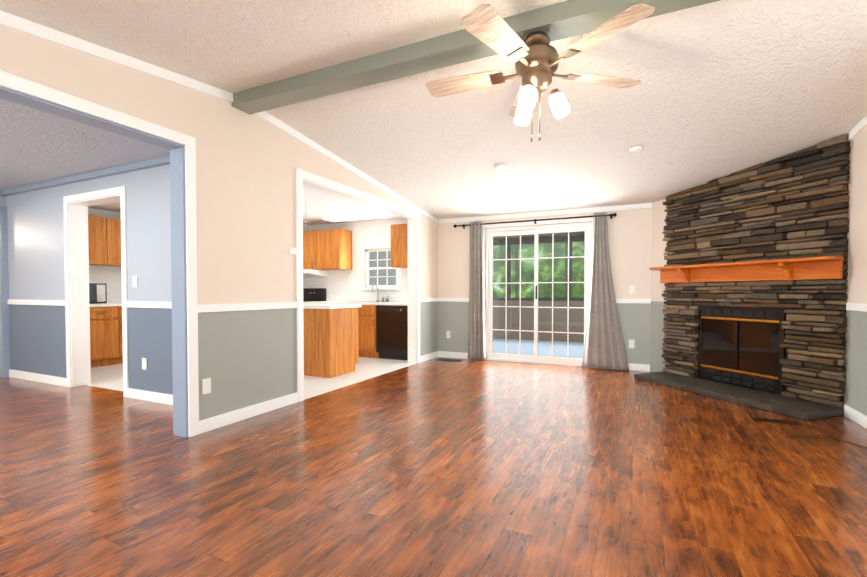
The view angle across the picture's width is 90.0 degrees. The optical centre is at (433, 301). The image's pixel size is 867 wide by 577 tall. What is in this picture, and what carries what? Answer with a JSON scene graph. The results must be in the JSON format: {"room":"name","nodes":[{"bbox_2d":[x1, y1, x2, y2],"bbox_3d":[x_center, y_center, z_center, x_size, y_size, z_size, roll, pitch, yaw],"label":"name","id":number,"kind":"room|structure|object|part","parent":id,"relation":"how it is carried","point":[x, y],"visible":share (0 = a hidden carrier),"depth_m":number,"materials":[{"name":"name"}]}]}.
{"room":"living room","nodes":[
{"label":"living room","id":0,"kind":"room"},
{"bbox_2d":[0,195,6,369],"bbox_3d":[-6.168,-0.194,3.587,0.130,2.340,3.980,1,1,25],"label":"wall","id":1,"kind":"structure","parent":0,"point":[2,200],"depth_m":5.31,"materials":[{"name":"blue paint"}]},
{"bbox_2d":[6,164,172,394],"bbox_3d":[-5.031,-0.236,5.322,7.500,2.350,0.130,1,1,25],"label":"wall","id":2,"kind":"structure","parent":0,"point":[35,228],"depth_m":4.73,"materials":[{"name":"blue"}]},
{"bbox_2d":[133,276,137,286],"bbox_3d":[-2.923,-0.193,4.247,0.070,0.110,0.007,1,1,25],"label":"light switch","id":3,"kind":"object","parent":2,"relation":"attached to","point":[135,281],"visible":1,"depth_m":4.24,"materials":[{"name":"white plastic"}]},
{"bbox_2d":[142,358,146,369],"bbox_3d":[-2.806,0.608,4.208,0.070,0.110,0.007,1,1,25],"label":"outlet","id":4,"kind":"object","parent":2,"relation":"attached to","point":[144,363],"visible":1,"depth_m":4.20,"materials":[{"name":"white plastic"}]},
{"bbox_2d":[0,70,866,436],"bbox_3d":[-2.898,-0.150,4.209,12.050,2.225,7.640,1,1,25],"label":"trim","id":5,"kind":"structure","parent":2,"relation":"attached to","point":[76,300],"depth_m":4.31,"materials":[{"name":"white"}]},
{"bbox_2d":[88,208,121,302],"bbox_3d":[-4.794,-0.279,7.306,0.130,2.350,3.660,1,1,25],"label":"wall","id":6,"kind":"structure","parent":0,"point":[110,277],"depth_m":6.70,"materials":[{"name":"white paint"}]},
{"bbox_2d":[88,215,111,265],"bbox_3d":[-5.040,-0.875,6.203,0.350,0.690,0.588,1,1,25],"label":"upper cabinet","id":7,"kind":"object","parent":6,"relation":"attached to","point":[104,239],"depth_m":6.27,"materials":[{"name":"brown wood"}]},
{"bbox_2d":[112,219,120,266],"bbox_3d":[-4.834,-0.884,6.637,0.350,0.690,0.588,1,1,25],"label":"upper cabinet","id":8,"kind":"object","parent":6,"relation":"attached to","point":[116,224],"depth_m":6.47,"materials":[{"name":"brown wood"}]},
{"bbox_2d":[0,98,404,225],"bbox_3d":[-3.693,-1.390,4.559,4.450,0.110,7.900,1,1,25],"label":"ceiling","id":9,"kind":"structure","parent":0,"point":[37,146],"depth_m":3.90,"materials":[{"name":"white paint"}]},
{"bbox_2d":[303,221,312,228],"bbox_3d":[-2.127,-1.180,5.990,0.972,0.388,0.492,1,1,25],"label":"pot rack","id":10,"kind":"object","parent":9,"relation":"hanging from","point":[308,224],"visible":0.06,"depth_m":5.86,"materials":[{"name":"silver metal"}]},
{"bbox_2d":[324,212,377,221],"bbox_3d":[-1.347,-1.367,7.050,0.900,0.058,0.250,1,1,25],"label":"light","id":11,"kind":"object","parent":9,"relation":"attached to","point":[353,216],"visible":1,"depth_m":6.96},
{"bbox_2d":[0,25,437,420],"bbox_3d":[-1.623,-0.369,3.600,0.130,2.690,7.900,1,1,25],"label":"wall","id":12,"kind":"structure","parent":0,"point":[247,165],"depth_m":3.50,"materials":[{"name":"beige paint"}]},
{"bbox_2d":[0,86,187,436],"bbox_3d":[-4.287,-0.151,2.769,4.230,2.290,3.850,1,1,25],"label":"trim","id":13,"kind":"structure","parent":12,"relation":"attached to","point":[174,159],"depth_m":3.14,"materials":[{"name":"blue"}]},
{"bbox_2d":[0,10,232,101],"bbox_3d":[-2.388,-1.376,1.786,0.022,0.475,3.692,1,1,25],"label":"crown molding","id":14,"kind":"structure","parent":12,"relation":"attached to","point":[15,22],"depth_m":2.61,"materials":[{"name":"white"}]},
{"bbox_2d":[202,378,210,394],"bbox_3d":[-1.712,0.640,3.271,0.007,0.115,0.070,1,1,25],"label":"outlet","id":15,"kind":"object","parent":12,"relation":"attached to","point":[206,386],"visible":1,"depth_m":3.27,"materials":[{"name":"white plastic"}]},
{"bbox_2d":[289,248,296,254],"bbox_3d":[-1.317,-0.469,4.067,0.018,0.060,0.090,1,1,25],"label":"thermostat","id":16,"kind":"object","parent":12,"relation":"attached to","point":[293,251],"visible":1,"depth_m":4.06,"materials":[{"name":"white plastic"}]},
{"bbox_2d":[254,111,439,223],"bbox_3d":[-0.721,-1.452,5.306,0.022,0.475,3.752,1,1,25],"label":"crown molding","id":17,"kind":"structure","parent":12,"relation":"attached to","point":[264,115],"depth_m":4.61,"materials":[{"name":"white"}]},
{"bbox_2d":[88,356,416,399],"bbox_3d":[-2.755,0.955,6.439,4.580,0.081,3.790,1,1,25],"label":"floor","id":18,"kind":"structure","parent":0,"point":[111,376],"depth_m":5.39,"materials":[{"name":"white tile"}]},
{"bbox_2d":[90,307,122,367],"bbox_3d":[-4.918,0.498,6.175,0.619,0.844,0.588,1,1,25],"label":"base cabinet","id":19,"kind":"object","parent":18,"relation":"on","point":[106,343],"depth_m":6.11,"materials":[{"name":"brown wood"}]},
{"bbox_2d":[89,303,121,306],"bbox_3d":[-4.583,0.040,6.870,0.620,0.038,3.000,1,1,25],"label":"countertop","id":20,"kind":"structure","parent":19,"relation":"on","point":[102,304],"depth_m":6.14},
{"bbox_2d":[89,283,106,303],"bbox_3d":[-4.974,-0.109,6.067,0.406,0.286,0.520,1,1,25],"label":"microwave","id":21,"kind":"object","parent":20,"relation":"on","point":[97,293],"visible":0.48,"depth_m":6.11,"materials":[{"name":"black plastic"}]},
{"bbox_3d":[-4.822,-0.109,5.923,0.006,0.240,0.350,1,1,25],"label":"door","id":22,"kind":"part","parent":21,"relation":"part of","materials":[{"name":"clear glass"}]},
{"bbox_3d":[-4.715,-0.114,6.149,0.006,0.240,0.110,1,1,25],"label":"panel","id":23,"kind":"part","parent":21,"relation":"part of","materials":[{"name":"silver metal"}]},
{"bbox_2d":[303,288,325,301],"bbox_3d":[-2.483,0.325,7.840,0.792,1.120,0.721,1,1,25],"label":"range","id":24,"kind":"object","parent":18,"relation":"on","point":[313,294],"visible":0.17,"depth_m":7.98,"materials":[{"name":"black metal"}]},
{"bbox_2d":[303,307,357,377],"bbox_3d":[-2.151,0.502,6.033,2.250,0.845,0.590,1,1,25],"label":"base cabinet","id":25,"kind":"object","parent":18,"relation":"on","point":[330,340],"depth_m":5.41,"materials":[{"name":"brown wood"}]},
{"bbox_2d":[303,303,361,310],"bbox_3d":[-2.146,0.057,6.018,2.304,0.041,0.654,1,1,25],"label":"countertop","id":26,"kind":"structure","parent":25,"relation":"on","point":[318,307],"depth_m":5.36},
{"bbox_2d":[303,282,407,359],"bbox_3d":[-2.148,0.280,7.726,4.296,1.216,0.651,1,1,25],"label":"kitchen counter","id":27,"kind":"object","parent":18,"relation":"on","point":[382,327],"visible":0.25,"depth_m":6.82,"materials":[{"name":"brown wood"}]},
{"bbox_2d":[303,296,407,305],"bbox_3d":[-2.143,-0.029,7.728,4.296,0.138,0.631,1,1,25],"label":"countertop","id":28,"kind":"structure","parent":27,"relation":"on","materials":[{"name":"white laminate"}]},
{"bbox_2d":[372,282,388,300],"bbox_3d":[-0.899,-0.157,7.300,0.246,0.326,0.190,1,1,25],"label":"faucet","id":29,"kind":"object","parent":27,"relation":"on","point":[387,297],"depth_m":7.34,"materials":[{"name":"silver metal"}]},
{"bbox_2d":[376,305,407,359],"bbox_3d":[-0.500,0.482,6.961,0.610,0.843,0.619,1,1,25],"label":"dishwasher","id":30,"kind":"object","parent":27,"relation":"in","point":[391,320],"depth_m":6.71,"materials":[{"name":"black metal"}]},
{"bbox_2d":[0,357,866,576],"bbox_3d":[-2.898,1.002,4.233,12.310,0.080,7.900,1,1,25],"label":"floor","id":31,"kind":"structure","parent":0,"point":[433,467],"depth_m":2.38,"materials":[{"name":"brown wood"}]},
{"bbox_2d":[436,358,461,361],"bbox_3d":[0.243,0.906,6.694,0.380,0.006,0.180,1,1,25],"label":"floor vent","id":32,"kind":"object","parent":31,"relation":"in","point":[454,360],"visible":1,"depth_m":6.72,"materials":[{"name":"black metal"}]},
{"bbox_2d":[634,135,850,419],"bbox_3d":[3.008,-0.233,4.481,0.556,2.379,1.855,0,1,-20],"label":"fireplace","id":33,"kind":"object","parent":31,"relation":"on","point":[753,274],"visible":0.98,"depth_m":4.26,"materials":[{"name":"black stone"}]},
{"bbox_3d":[3.213,0.465,4.577,0.008,0.570,0.810,0,1,-20],"label":"firebox glass","id":34,"kind":"part","parent":33,"relation":"part of","materials":[{"name":"black glass"}]},
{"bbox_3d":[3.213,0.475,4.577,0.042,0.840,0.900,0,1,-20],"label":"firebox frame","id":35,"kind":"part","parent":33,"relation":"part of","materials":[{"name":"black metal"}]},
{"bbox_2d":[650,256,843,269],"bbox_3d":[3.063,-0.381,4.500,0.205,0.030,1.850,0,1,-20],"label":"mantel shelf","id":36,"kind":"object","parent":33,"relation":"attached to","point":[799,260],"depth_m":4.21,"materials":[{"name":"brown wood"}]},
{"bbox_2d":[750,417,800,425],"bbox_3d":[2.776,0.973,3.526,0.310,0.008,0.100,1,1,25],"label":"floor vent","id":37,"kind":"object","parent":31,"relation":"in","point":[775,421],"visible":0.98,"depth_m":3.51,"materials":[{"name":"brown metal"}]},
{"bbox_2d":[787,436,866,447],"bbox_3d":[2.749,0.990,2.760,0.659,0.006,0.714,1,1,25],"label":"power cord","id":38,"kind":"object","parent":31,"relation":"on","point":[827,438],"visible":1,"depth_m":3.12,"materials":[{"name":"black plastic"}]},
{"bbox_2d":[0,0,866,218],"bbox_3d":[0.491,-1.485,2.575,4.810,0.554,7.900,1,1,25],"label":"ceiling","id":39,"kind":"structure","parent":0,"point":[724,88],"depth_m":3.18,"materials":[{"name":"white paint"}]},
{"bbox_2d":[232,0,719,113],"bbox_3d":[0.485,-1.597,2.559,4.550,0.130,0.180,1,1,25],"label":"ridge beam","id":40,"kind":"structure","parent":39,"relation":"attached to","point":[563,20],"depth_m":2.75,"materials":[{"name":"grey paint"}]},
{"bbox_2d":[425,3,654,141],"bbox_3d":[0.559,-1.225,2.518,1.279,0.608,1.312,1,1,25],"label":"ceiling fan","id":41,"kind":"object","parent":40,"relation":"hanging from","point":[534,58],"visible":1,"depth_m":2.41,"materials":[{"name":"beige wood"}]},
{"bbox_3d":[0.598,-1.373,2.510,0.250,0.313,0.250,1,1,25],"label":"motor","id":42,"kind":"part","parent":41,"relation":"part of","materials":[{"name":"brown metal"}]},
{"bbox_2d":[496,164,506,168],"bbox_3d":[0.733,-1.452,4.686,0.119,0.026,0.119,0,1,16],"label":"detector","id":43,"kind":"object","parent":39,"relation":"attached to","point":[500,166],"depth_m":4.65,"materials":[{"name":"white plastic"}]},
{"bbox_2d":[629,146,642,151],"bbox_3d":[1.921,-1.442,4.112,0.119,0.026,0.119,0,1,16],"label":"detector","id":44,"kind":"object","parent":39,"relation":"attached to","point":[631,149],"depth_m":4.08,"materials":[{"name":"white plastic"}]},
{"bbox_2d":[303,203,652,371],"bbox_3d":[0.143,-0.273,7.065,9.260,2.350,0.130,1,1,25],"label":"wall","id":45,"kind":"structure","parent":0,"point":[630,239],"depth_m":6.83,"materials":[{"name":"beige paint"}]},
{"bbox_2d":[303,229,351,270],"bbox_3d":[-2.064,-0.910,7.827,1.194,0.690,0.350,1,1,25],"label":"upper cabinet","id":46,"kind":"object","parent":45,"relation":"attached to","point":[324,251],"depth_m":7.58,"materials":[{"name":"brown wood"}]},
{"bbox_2d":[303,269,327,277],"bbox_3d":[-2.433,-0.500,7.929,0.860,0.126,0.496,1,1,25],"label":"hood","id":47,"kind":"object","parent":46,"relation":"attached to","point":[307,273],"depth_m":7.78,"materials":[{"name":"white metal"}]},
{"bbox_2d":[366,248,396,287],"bbox_3d":[-0.889,-0.574,7.542,0.656,0.666,0.060,1,1,25],"label":"kitchen window","id":48,"kind":"structure","parent":45,"relation":"in","point":[372,269],"depth_m":7.57,"materials":[{"name":"white"}]},
{"bbox_2d":[391,223,407,267],"bbox_3d":[-0.381,-0.893,7.030,0.530,0.690,0.350,1,1,25],"label":"upper cabinet","id":49,"kind":"object","parent":45,"relation":"attached to","point":[399,232],"depth_m":6.92,"materials":[{"name":"brown wood"}]},
{"bbox_2d":[485,222,591,366],"bbox_3d":[1.517,-0.098,6.406,1.544,2.027,0.092,1,1,25],"label":"sliding door","id":50,"kind":"structure","parent":45,"relation":"in","point":[537,230],"depth_m":6.39,"materials":[{"name":"white"}]},
{"bbox_3d":[1.208,-0.096,6.574,0.652,1.797,0.008,1,1,25],"label":"sliding door muntin","id":51,"kind":"part","parent":50,"relation":"part of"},
{"bbox_3d":[1.827,-0.089,6.242,0.652,1.797,0.008,1,1,25],"label":"sliding door muntin","id":52,"kind":"part","parent":50,"relation":"part of","materials":[{"name":"white plastic"}]},
{"bbox_2d":[440,203,651,223],"bbox_3d":[1.476,-1.270,6.331,3.060,0.067,0.026,1,1,25],"label":"crown molding","id":53,"kind":"structure","parent":45,"relation":"attached to","point":[643,205],"depth_m":6.21,"materials":[{"name":"white"}]},
{"bbox_2d":[629,339,634,347],"bbox_3d":[2.657,0.571,5.815,0.070,0.115,0.007,1,1,25],"label":"electrical outlet","id":54,"kind":"object","parent":45,"relation":"attached to","point":[631,343],"visible":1,"depth_m":5.81,"materials":[{"name":"white plastic"}]},
{"bbox_2d":[629,285,634,293],"bbox_3d":[2.656,-0.159,5.797,0.070,0.115,0.011,1,1,25],"label":"light switch","id":55,"kind":"object","parent":45,"relation":"attached to","point":[631,289],"visible":1,"depth_m":5.79,"materials":[{"name":"white plastic"}]},
{"bbox_2d":[493,232,576,238],"bbox_3d":[2.263,-1.437,7.896,5.600,0.080,3.230,1,1,25],"label":"ceiling","id":56,"kind":"structure","parent":0,"point":[548,234],"depth_m":9.42,"materials":[{"name":"brown wood"}]},
{"bbox_2d":[560,231,584,235],"bbox_3d":[2.796,-1.274,7.578,1.204,0.228,1.198,1,1,25],"label":"fan","id":57,"kind":"object","parent":56,"relation":"hanging from","point":[578,233],"depth_m":7.81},
{"bbox_2d":[493,300,583,342],"bbox_3d":[2.933,0.433,9.350,5.600,0.880,0.100,1,1,25],"label":"wall","id":58,"kind":"structure","parent":0,"point":[546,314],"depth_m":9.54,"materials":[{"name":"brown wood"}]},
{"bbox_2d":[493,234,584,300],"bbox_3d":[2.581,-0.701,8.582,5.600,1.420,1.745,1,1,25],"label":"posts","id":59,"kind":"object","parent":58,"relation":"on","point":[543,240],"depth_m":9.51,"materials":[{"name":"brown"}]},
{"bbox_2d":[651,199,667,371],"bbox_3d":[3.217,-0.258,4.735,1.450,2.419,1.450,1,1,25],"label":"wall","id":60,"kind":"structure","parent":0,"point":[659,246],"depth_m":5.61,"materials":[{"name":"beige paint"}]},
{"bbox_2d":[844,126,866,415],"bbox_3d":[2.606,-0.326,1.598,0.130,2.690,7.900,1,1,25],"label":"wall","id":61,"kind":"structure","parent":0,"point":[855,392],"depth_m":3.52,"materials":[{"name":"beige paint"}]},
{"bbox_2d":[848,115,866,139],"bbox_3d":[3.035,-1.481,2.657,0.022,0.303,2.182,1,1,25],"label":"crown molding","id":62,"kind":"structure","parent":61,"relation":"attached to","point":[862,124],"depth_m":3.50,"materials":[{"name":"white"}]},
{"bbox_3d":[-4.560,-0.097,0.698,12.310,2.270,0.130,1,1,25],"label":"wall","id":63,"kind":"structure","parent":0,"visible":0},
{"bbox_2d":[453,212,628,369],"bbox_3d":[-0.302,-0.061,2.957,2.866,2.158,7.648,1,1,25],"label":"curtains","id":64,"kind":"object","parent":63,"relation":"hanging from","point":[604,348],"visible":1,"depth_m":5.93,"materials":[{"name":"fabric"}]},
{"bbox_3d":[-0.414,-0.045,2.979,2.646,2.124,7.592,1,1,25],"label":"rod","id":65,"kind":"part","parent":64,"relation":"part of","materials":[{"name":"brown metal"}]},
{"label":"outside","id":66,"kind":"structure","parent":0,"visible":0},
{"bbox_2d":[369,251,395,287],"bbox_3d":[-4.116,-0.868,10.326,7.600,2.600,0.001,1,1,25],"label":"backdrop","id":67,"kind":"structure","parent":66,"point":[382,262],"depth_m":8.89,"materials":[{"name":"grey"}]},
{"bbox_2d":[493,338,583,357],"bbox_3d":[2.263,0.943,7.947,5.600,0.080,3.230,1,1,25],"label":"floor","id":68,"kind":"structure","parent":66,"point":[575,347],"depth_m":8.23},
{"bbox_2d":[493,241,584,297],"bbox_3d":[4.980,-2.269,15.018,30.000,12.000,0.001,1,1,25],"label":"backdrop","id":69,"kind":"structure","parent":66,"point":[575,271],"depth_m":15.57,"materials":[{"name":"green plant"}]}
]}

